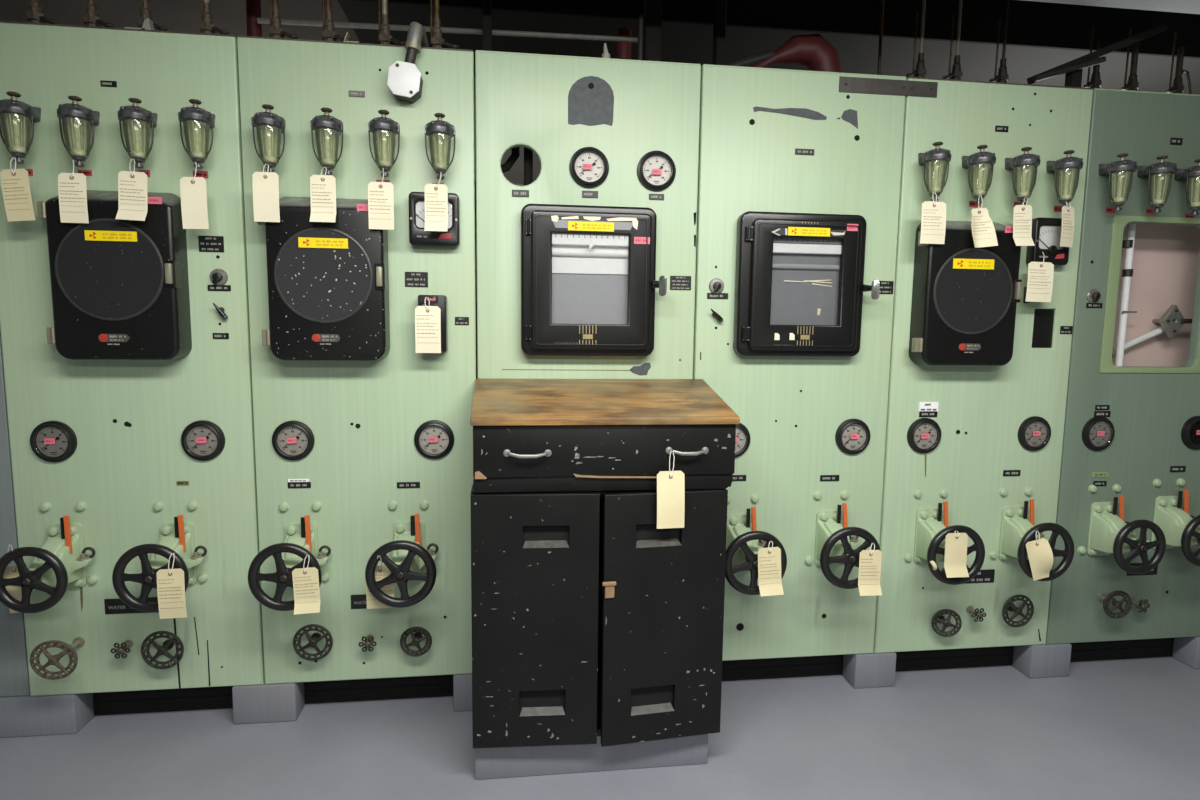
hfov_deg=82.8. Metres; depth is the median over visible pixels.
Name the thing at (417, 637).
wheel
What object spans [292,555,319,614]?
paper tag
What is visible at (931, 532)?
valve
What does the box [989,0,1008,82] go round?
tube riser
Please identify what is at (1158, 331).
conduit
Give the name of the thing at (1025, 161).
bowl
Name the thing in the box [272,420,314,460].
pressure gauge
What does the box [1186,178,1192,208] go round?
glass bowl
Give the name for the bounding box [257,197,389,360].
recorder
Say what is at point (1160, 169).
lamp
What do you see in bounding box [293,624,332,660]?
wheel
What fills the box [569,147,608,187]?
pressure gauge
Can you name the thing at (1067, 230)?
paper tag
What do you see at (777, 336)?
light
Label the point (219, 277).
switch
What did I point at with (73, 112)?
bowl
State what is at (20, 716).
plinth block
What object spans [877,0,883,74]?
vertical rod
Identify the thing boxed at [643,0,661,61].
steel post
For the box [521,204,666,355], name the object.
recorder
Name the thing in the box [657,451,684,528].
paper tag
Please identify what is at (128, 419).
control panel
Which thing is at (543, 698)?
vent
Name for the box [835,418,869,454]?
pressure gauge
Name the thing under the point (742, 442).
pressure gauge
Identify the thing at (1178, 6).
ceiling
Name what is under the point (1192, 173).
bowl
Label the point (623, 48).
pipe
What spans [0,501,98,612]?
valve
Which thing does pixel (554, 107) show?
control panel
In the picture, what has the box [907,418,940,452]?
pressure gauge
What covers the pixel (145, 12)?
tube riser
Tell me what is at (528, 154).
pipe
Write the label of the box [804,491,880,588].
valve
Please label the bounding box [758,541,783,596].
paper tag
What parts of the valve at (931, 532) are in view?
mounting plate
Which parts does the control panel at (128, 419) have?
star knob, stem, angle bracket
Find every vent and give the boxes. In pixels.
[520,690,564,710]
[523,526,568,544]
[631,685,672,706]
[636,524,679,541]
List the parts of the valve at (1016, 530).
mounting plate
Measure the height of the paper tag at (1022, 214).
0.147 m
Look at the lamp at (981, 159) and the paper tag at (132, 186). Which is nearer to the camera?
the paper tag at (132, 186)
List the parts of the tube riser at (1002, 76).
valve handle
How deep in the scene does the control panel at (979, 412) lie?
2.14 m
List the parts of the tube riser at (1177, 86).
valve handle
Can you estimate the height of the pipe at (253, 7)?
2.093 m
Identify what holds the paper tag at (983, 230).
hanging from the lamp at (981, 159)
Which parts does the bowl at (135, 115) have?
knob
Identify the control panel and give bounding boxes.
[0,18,264,695]
[237,32,475,683]
[475,50,700,378]
[693,64,937,660]
[874,77,1092,652]
[1046,88,1199,643]
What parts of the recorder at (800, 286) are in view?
door moulding, title plate, latch handle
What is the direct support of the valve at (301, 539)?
attached to the control panel at (364, 418)
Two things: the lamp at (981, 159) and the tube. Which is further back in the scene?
the tube
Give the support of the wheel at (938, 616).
attached to the control panel at (979, 412)
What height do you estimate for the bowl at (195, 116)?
0.168 m
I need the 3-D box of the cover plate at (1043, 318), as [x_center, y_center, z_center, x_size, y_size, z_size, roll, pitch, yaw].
[1.391,-0.230,2.186,0.071,0.121,0.085,0,6,-7]
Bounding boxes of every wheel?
[30,637,84,679]
[141,631,183,668]
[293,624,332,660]
[400,626,431,656]
[931,609,961,636]
[1002,595,1033,626]
[1098,591,1131,617]
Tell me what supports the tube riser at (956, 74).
on the channel
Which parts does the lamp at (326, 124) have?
knob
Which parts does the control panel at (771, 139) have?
joining strip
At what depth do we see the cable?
1.98 m
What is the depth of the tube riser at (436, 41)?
1.90 m
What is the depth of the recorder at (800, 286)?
1.98 m
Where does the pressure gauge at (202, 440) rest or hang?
attached to the control panel at (128, 419)
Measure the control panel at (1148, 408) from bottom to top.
1.776 m
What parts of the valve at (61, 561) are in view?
mounting plate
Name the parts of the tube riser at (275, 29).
valve handle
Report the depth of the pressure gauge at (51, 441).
1.81 m
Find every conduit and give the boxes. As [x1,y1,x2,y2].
[512,182,523,185]
[638,14,643,59]
[1112,326,1164,354]
[1115,223,1136,365]
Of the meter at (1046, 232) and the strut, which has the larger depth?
the strut
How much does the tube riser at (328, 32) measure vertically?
2.321 m
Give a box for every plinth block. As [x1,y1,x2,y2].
[0,693,93,737]
[232,682,304,723]
[453,674,471,711]
[842,652,895,687]
[1012,643,1071,677]
[1172,636,1199,668]
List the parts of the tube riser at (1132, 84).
valve handle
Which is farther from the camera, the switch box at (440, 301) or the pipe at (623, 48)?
the pipe at (623, 48)
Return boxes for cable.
[475,147,519,378]
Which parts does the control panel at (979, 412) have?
stem, star knob, latch bracket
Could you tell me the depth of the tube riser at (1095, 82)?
2.38 m
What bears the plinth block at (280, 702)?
on the floor
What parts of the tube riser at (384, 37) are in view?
valve handle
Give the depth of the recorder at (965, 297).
2.02 m
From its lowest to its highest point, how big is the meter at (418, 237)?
0.143 m
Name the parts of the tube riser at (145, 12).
valve handle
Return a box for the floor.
[0,657,1199,799]
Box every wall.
[0,0,540,267]
[0,330,29,696]
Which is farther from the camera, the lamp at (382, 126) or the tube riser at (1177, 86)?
the tube riser at (1177, 86)
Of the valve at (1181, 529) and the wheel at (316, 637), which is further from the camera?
the valve at (1181, 529)
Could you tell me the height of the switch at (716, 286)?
0.045 m
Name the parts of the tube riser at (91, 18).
valve handle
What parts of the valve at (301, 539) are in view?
mounting plate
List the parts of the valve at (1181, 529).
mounting plate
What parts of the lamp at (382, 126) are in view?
knob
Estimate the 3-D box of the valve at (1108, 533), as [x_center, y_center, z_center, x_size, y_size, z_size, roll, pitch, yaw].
[1.657,0.409,2.157,0.174,0.250,0.165,0,6,-7]
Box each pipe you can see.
[246,0,261,36]
[257,17,637,42]
[524,147,532,185]
[616,28,631,59]
[724,49,773,66]
[752,34,841,72]
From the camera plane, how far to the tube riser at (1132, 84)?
2.40 m
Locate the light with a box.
[774,333,794,339]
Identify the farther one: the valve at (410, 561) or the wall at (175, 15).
the wall at (175, 15)
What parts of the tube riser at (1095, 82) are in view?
valve handle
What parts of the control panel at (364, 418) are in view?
angle bracket, star knob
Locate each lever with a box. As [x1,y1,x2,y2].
[213,303,227,319]
[711,309,722,321]
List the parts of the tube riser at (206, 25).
valve handle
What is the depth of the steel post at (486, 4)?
2.17 m
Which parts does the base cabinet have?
handle plate, handle, door, vent sill, vent sill, plinth, rail, drawer, vent sill, vent sill, door, handle plate, handle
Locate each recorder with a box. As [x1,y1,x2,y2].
[37,190,191,359]
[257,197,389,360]
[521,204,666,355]
[733,211,879,356]
[909,221,1022,365]
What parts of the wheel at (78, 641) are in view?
stem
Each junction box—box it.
[387,22,428,102]
[1152,304,1191,336]
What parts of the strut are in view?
rod, post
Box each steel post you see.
[482,0,491,50]
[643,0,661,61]
[712,0,726,64]
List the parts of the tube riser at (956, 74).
valve handle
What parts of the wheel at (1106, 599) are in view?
stem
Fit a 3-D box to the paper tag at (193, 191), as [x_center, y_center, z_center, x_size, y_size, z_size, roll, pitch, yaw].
[-1.026,-0.517,1.722,0.064,0.168,0.010,0,6,-7]
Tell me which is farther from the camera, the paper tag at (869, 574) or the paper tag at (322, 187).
the paper tag at (869, 574)
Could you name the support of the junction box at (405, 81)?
attached to the control panel at (364, 418)
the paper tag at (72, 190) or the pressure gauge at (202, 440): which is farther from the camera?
the pressure gauge at (202, 440)
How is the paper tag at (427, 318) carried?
hanging from the switch box at (440, 301)
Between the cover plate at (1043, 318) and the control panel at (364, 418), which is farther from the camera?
the cover plate at (1043, 318)
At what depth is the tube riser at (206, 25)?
1.82 m
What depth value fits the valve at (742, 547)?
1.94 m
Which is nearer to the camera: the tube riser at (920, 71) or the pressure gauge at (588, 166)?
the pressure gauge at (588, 166)
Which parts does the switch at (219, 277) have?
pointer knob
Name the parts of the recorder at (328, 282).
latch handle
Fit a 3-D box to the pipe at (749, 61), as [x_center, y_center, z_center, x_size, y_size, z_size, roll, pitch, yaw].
[0.444,-1.119,2.307,0.296,0.146,0.036,0,6,-7]
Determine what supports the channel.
on the floor
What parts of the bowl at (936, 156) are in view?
knob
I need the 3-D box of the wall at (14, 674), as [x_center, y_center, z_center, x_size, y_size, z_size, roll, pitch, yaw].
[-2.115,-0.062,1.731,1.098,1.772,0.026,0,6,-7]
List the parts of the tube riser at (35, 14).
valve handle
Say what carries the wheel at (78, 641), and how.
attached to the control panel at (128, 419)
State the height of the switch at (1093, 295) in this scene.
0.045 m
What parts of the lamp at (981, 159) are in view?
knob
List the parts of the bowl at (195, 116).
knob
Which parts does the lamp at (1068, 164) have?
knob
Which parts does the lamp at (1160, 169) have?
knob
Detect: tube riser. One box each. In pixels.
[26,0,57,23]
[83,0,113,27]
[137,0,167,30]
[199,0,228,34]
[269,0,297,38]
[322,0,350,41]
[378,0,405,45]
[430,0,458,48]
[906,0,926,77]
[943,0,962,79]
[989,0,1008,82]
[1083,26,1101,88]
[1121,28,1138,90]
[1166,32,1184,93]
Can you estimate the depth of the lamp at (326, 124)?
1.75 m
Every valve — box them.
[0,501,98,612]
[112,501,207,611]
[248,502,330,610]
[365,500,438,607]
[725,494,786,594]
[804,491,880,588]
[904,489,984,584]
[989,488,1073,580]
[1077,484,1165,573]
[1147,478,1199,566]
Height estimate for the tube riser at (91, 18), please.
2.321 m
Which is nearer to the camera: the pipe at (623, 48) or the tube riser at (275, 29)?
the tube riser at (275, 29)
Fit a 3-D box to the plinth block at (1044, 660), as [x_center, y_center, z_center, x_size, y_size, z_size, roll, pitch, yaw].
[1.499,0.868,2.311,0.146,0.114,0.087,0,6,-7]
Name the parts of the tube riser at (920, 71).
valve handle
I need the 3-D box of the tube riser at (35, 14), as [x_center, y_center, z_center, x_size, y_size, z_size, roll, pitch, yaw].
[-1.466,-0.357,1.845,0.092,2.321,0.041,3,7,23]
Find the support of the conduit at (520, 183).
on the channel
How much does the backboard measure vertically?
1.467 m
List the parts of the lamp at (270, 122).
knob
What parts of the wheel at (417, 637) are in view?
stem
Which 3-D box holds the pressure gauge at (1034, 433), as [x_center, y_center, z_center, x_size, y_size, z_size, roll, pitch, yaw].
[1.386,0.108,2.165,0.112,0.112,0.016,0,6,-7]
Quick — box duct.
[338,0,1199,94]
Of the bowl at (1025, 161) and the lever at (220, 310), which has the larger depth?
the bowl at (1025, 161)
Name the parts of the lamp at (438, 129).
knob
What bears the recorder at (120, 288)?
attached to the control panel at (128, 419)
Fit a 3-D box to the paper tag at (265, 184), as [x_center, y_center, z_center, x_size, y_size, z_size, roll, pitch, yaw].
[-0.851,-0.529,1.738,0.063,0.148,0.018,0,6,-7]
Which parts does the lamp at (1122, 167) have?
knob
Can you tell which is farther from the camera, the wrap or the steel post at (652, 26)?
the steel post at (652, 26)
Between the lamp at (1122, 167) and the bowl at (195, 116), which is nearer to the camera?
the bowl at (195, 116)
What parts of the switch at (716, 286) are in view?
pointer knob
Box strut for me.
[1027,22,1168,86]
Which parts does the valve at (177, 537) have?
mounting plate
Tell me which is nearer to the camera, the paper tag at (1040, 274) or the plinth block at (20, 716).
the plinth block at (20, 716)
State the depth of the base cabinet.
1.68 m
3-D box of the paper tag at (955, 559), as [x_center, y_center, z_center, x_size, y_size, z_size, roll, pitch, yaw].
[1.044,0.451,1.992,0.070,0.133,0.025,0,6,-7]
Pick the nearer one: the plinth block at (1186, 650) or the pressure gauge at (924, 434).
the pressure gauge at (924, 434)
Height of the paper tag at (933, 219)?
0.150 m
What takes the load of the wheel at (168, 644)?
attached to the control panel at (128, 419)
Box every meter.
[408,192,459,247]
[1026,217,1068,265]
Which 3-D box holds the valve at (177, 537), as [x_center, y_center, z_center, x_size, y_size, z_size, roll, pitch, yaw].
[-1.159,0.413,1.803,0.181,0.254,0.165,0,6,-7]
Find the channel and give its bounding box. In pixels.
[93,638,1173,715]
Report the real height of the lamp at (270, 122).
0.168 m
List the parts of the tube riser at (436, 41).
valve handle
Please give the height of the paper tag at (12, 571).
0.197 m
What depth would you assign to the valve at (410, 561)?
1.82 m
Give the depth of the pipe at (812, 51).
2.30 m
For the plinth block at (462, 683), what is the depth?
2.03 m
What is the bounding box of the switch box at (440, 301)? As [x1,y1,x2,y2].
[418,295,447,351]
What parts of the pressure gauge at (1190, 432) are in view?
glass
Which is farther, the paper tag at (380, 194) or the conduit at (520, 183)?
the conduit at (520, 183)
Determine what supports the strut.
on the channel
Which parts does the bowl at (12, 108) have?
knob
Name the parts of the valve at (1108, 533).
mounting plate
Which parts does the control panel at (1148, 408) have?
stem, star knob, opening frame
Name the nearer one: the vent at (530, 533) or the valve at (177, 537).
the vent at (530, 533)
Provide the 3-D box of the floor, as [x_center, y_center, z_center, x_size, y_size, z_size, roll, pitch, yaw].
[0.298,1.125,0.601,7.800,0.060,5.350,0,6,-7]
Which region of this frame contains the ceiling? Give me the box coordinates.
[1023,0,1199,13]
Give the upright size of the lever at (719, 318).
0.039 m
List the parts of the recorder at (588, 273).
door moulding, title plate, latch handle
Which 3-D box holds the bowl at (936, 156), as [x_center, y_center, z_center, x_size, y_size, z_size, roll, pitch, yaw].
[0.975,-0.663,1.989,0.080,0.168,0.098,0,6,-7]
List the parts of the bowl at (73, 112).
knob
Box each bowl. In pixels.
[0,91,40,163]
[57,96,99,166]
[117,98,156,168]
[178,99,214,168]
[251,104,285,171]
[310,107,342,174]
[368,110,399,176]
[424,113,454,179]
[918,142,950,201]
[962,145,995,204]
[1005,147,1040,204]
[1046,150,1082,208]
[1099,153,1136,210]
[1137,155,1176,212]
[1175,159,1199,215]
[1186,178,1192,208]
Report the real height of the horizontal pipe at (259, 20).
0.034 m
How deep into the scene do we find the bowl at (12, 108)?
1.67 m
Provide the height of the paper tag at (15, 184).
0.155 m
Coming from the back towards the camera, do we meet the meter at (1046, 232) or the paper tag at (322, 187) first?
the meter at (1046, 232)
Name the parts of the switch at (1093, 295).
pointer knob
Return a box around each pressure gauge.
[30,421,76,461]
[181,420,224,460]
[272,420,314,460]
[414,420,453,458]
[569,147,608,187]
[637,151,675,190]
[735,423,749,457]
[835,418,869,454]
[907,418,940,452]
[1018,416,1050,450]
[1082,416,1114,450]
[1181,416,1199,449]
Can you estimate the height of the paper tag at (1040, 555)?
0.153 m
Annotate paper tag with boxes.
[0,158,35,221]
[4,545,32,612]
[58,160,88,222]
[115,159,147,220]
[157,553,186,618]
[180,162,208,228]
[252,164,279,221]
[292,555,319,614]
[309,167,335,222]
[366,556,394,608]
[368,168,393,229]
[415,298,440,352]
[424,172,447,231]
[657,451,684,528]
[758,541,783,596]
[858,543,881,595]
[920,192,945,243]
[944,531,968,577]
[971,195,997,247]
[1013,197,1034,245]
[1025,252,1053,301]
[1026,531,1052,580]
[1060,201,1073,246]
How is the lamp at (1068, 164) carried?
attached to the control panel at (979, 412)
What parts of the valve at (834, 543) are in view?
mounting plate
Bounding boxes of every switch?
[210,269,227,285]
[709,278,723,293]
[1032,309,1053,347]
[1086,289,1100,302]
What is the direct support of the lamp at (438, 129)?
attached to the control panel at (364, 418)
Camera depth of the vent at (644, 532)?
1.69 m
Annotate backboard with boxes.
[1112,224,1199,366]
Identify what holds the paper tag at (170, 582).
hanging from the valve at (177, 537)
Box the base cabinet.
[470,379,739,779]
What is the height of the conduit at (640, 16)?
2.012 m
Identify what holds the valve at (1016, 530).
attached to the control panel at (979, 412)
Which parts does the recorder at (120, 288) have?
latch handle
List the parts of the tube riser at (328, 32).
valve handle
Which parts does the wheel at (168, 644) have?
stem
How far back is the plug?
1.90 m
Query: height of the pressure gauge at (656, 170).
0.112 m
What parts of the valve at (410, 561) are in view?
mounting plate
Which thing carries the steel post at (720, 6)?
on the channel
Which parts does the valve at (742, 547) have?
mounting plate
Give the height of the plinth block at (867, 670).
0.114 m
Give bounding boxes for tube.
[1182,70,1190,93]
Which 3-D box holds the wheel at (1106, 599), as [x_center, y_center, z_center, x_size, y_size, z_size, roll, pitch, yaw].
[1.678,0.662,2.233,0.094,0.094,0.074,0,6,-7]
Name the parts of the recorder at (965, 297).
latch handle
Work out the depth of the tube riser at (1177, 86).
2.42 m
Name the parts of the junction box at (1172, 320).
plate, rod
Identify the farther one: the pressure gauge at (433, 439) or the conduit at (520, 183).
the conduit at (520, 183)
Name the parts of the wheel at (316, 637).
stem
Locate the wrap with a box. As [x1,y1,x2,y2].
[930,561,936,569]
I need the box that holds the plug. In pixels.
[602,43,609,57]
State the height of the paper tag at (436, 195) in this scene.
0.156 m
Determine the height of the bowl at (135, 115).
0.168 m
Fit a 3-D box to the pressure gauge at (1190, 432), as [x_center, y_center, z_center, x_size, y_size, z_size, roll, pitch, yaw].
[1.969,0.108,2.239,0.112,0.112,0.016,0,6,-7]
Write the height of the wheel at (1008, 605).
0.110 m
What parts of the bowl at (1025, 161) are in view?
knob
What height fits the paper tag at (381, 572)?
0.162 m
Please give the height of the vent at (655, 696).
0.074 m

